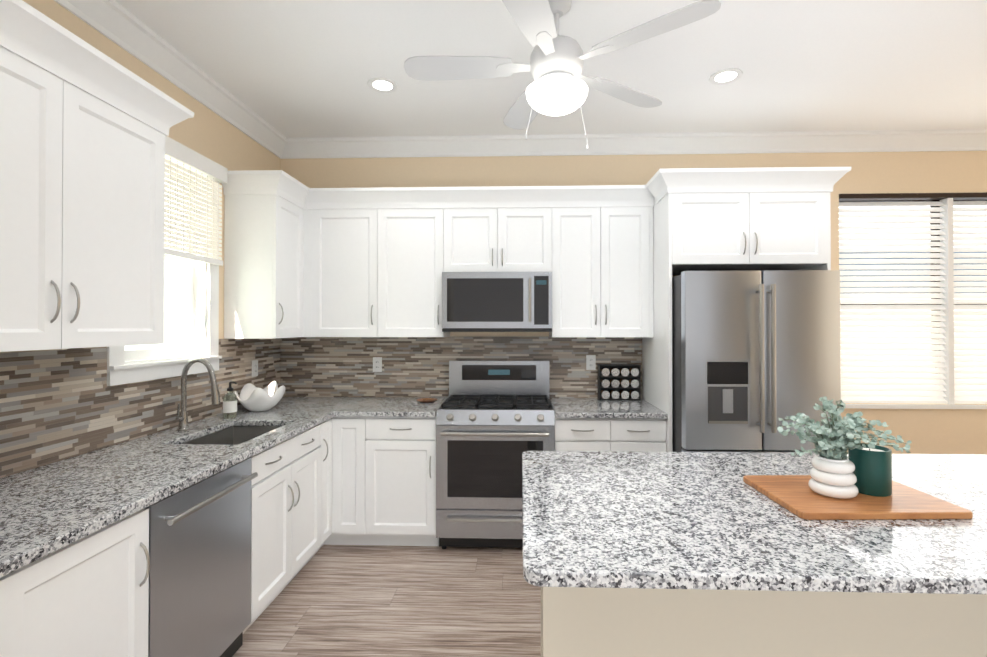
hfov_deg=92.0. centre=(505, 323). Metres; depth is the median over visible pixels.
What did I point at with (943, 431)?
wall
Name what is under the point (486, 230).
upper cabinet
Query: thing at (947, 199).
window
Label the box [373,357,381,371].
electrical outlet
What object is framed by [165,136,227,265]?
window blind
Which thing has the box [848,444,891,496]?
candle
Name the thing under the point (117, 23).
crown molding
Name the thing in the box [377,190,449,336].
upper cabinet
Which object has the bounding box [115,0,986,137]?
ceiling
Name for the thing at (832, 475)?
potted plant
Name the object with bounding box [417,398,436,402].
dish
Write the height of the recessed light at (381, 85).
0.005 m
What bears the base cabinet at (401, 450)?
on the floor
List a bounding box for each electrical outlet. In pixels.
[252,360,257,376]
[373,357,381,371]
[586,355,595,369]
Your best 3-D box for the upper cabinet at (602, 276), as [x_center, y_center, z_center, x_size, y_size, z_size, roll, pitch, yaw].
[0.688,-0.408,3.522,0.711,1.020,0.329,0,0,2]
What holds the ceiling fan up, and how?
hanging from the ceiling
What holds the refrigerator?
on the floor
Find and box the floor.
[232,545,540,656]
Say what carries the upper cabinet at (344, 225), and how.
attached to the wall at (943, 431)
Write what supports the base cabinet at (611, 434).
on the floor
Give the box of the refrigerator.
[672,270,840,452]
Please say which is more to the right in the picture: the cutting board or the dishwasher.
the cutting board
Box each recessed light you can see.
[367,77,397,92]
[709,68,742,84]
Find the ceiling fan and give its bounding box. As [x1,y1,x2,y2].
[404,0,720,149]
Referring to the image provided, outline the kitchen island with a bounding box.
[541,591,986,656]
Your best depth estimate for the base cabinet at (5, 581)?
1.14 m
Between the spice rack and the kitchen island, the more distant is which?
the spice rack
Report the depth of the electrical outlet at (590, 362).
3.67 m
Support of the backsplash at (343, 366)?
attached to the wall at (943, 431)
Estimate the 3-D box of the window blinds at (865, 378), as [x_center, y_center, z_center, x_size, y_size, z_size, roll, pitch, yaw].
[3.368,-0.162,3.638,1.640,1.544,0.046,0,0,2]
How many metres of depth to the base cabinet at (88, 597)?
1.38 m
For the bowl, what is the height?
0.180 m
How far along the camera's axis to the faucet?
2.52 m
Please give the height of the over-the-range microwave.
0.416 m
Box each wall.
[23,0,280,350]
[281,151,986,454]
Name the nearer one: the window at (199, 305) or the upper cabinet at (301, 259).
the window at (199, 305)
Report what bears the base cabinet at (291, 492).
on the floor
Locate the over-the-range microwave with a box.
[442,272,551,331]
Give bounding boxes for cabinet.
[0,0,193,351]
[0,572,11,656]
[12,508,149,656]
[221,174,312,338]
[251,418,331,568]
[313,194,376,336]
[332,417,367,544]
[368,417,438,545]
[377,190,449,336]
[445,190,552,273]
[549,190,653,337]
[555,417,665,451]
[642,167,850,451]
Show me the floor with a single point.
(374, 601)
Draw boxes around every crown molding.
[54,0,285,155]
[277,129,986,158]
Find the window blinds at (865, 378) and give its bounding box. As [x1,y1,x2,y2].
[839,201,986,403]
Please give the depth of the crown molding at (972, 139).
3.64 m
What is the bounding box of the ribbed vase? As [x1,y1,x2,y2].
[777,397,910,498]
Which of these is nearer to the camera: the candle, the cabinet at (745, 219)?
the candle
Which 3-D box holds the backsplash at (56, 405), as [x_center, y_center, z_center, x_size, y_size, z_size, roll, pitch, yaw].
[-1.822,0.331,2.266,0.008,0.473,2.972,0,0,2]
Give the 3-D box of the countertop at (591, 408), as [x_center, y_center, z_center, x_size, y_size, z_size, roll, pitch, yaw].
[0.684,0.593,3.359,0.709,0.034,0.642,0,0,2]
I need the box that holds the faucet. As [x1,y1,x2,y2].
[175,357,220,430]
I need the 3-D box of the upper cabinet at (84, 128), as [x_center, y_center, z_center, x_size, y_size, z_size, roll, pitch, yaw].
[-1.640,-0.436,1.629,0.412,1.050,1.092,0,0,2]
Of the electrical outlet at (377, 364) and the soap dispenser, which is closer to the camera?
the soap dispenser
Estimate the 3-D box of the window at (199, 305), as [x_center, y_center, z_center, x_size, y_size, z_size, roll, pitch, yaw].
[-1.853,-0.337,2.579,0.152,1.255,0.788,0,0,2]
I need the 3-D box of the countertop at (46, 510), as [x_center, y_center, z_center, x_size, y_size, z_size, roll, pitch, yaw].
[-1.482,0.500,2.259,0.690,0.641,2.981,0,0,2]
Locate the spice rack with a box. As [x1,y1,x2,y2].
[598,364,640,399]
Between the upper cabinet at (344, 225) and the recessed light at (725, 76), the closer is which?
the recessed light at (725, 76)
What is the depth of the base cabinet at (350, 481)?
3.12 m
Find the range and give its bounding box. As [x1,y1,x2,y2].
[436,360,554,548]
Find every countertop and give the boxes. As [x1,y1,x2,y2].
[0,357,359,577]
[336,397,447,416]
[522,451,986,598]
[550,398,666,418]
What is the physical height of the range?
1.205 m
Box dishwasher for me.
[146,457,257,656]
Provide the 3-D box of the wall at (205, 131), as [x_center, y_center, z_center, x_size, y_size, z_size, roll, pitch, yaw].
[-1.963,0.010,0.425,0.150,2.920,6.690,0,0,2]
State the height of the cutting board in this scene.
0.020 m
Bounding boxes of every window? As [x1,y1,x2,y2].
[107,158,221,385]
[839,193,986,408]
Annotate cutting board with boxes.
[743,475,972,519]
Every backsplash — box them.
[0,338,280,477]
[281,337,641,397]
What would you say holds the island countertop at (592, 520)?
on the kitchen island
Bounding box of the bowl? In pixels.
[235,380,285,411]
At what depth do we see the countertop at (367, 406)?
3.25 m
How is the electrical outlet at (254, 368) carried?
attached to the backsplash at (56, 405)
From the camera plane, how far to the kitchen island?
1.36 m
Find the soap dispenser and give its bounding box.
[223,381,236,418]

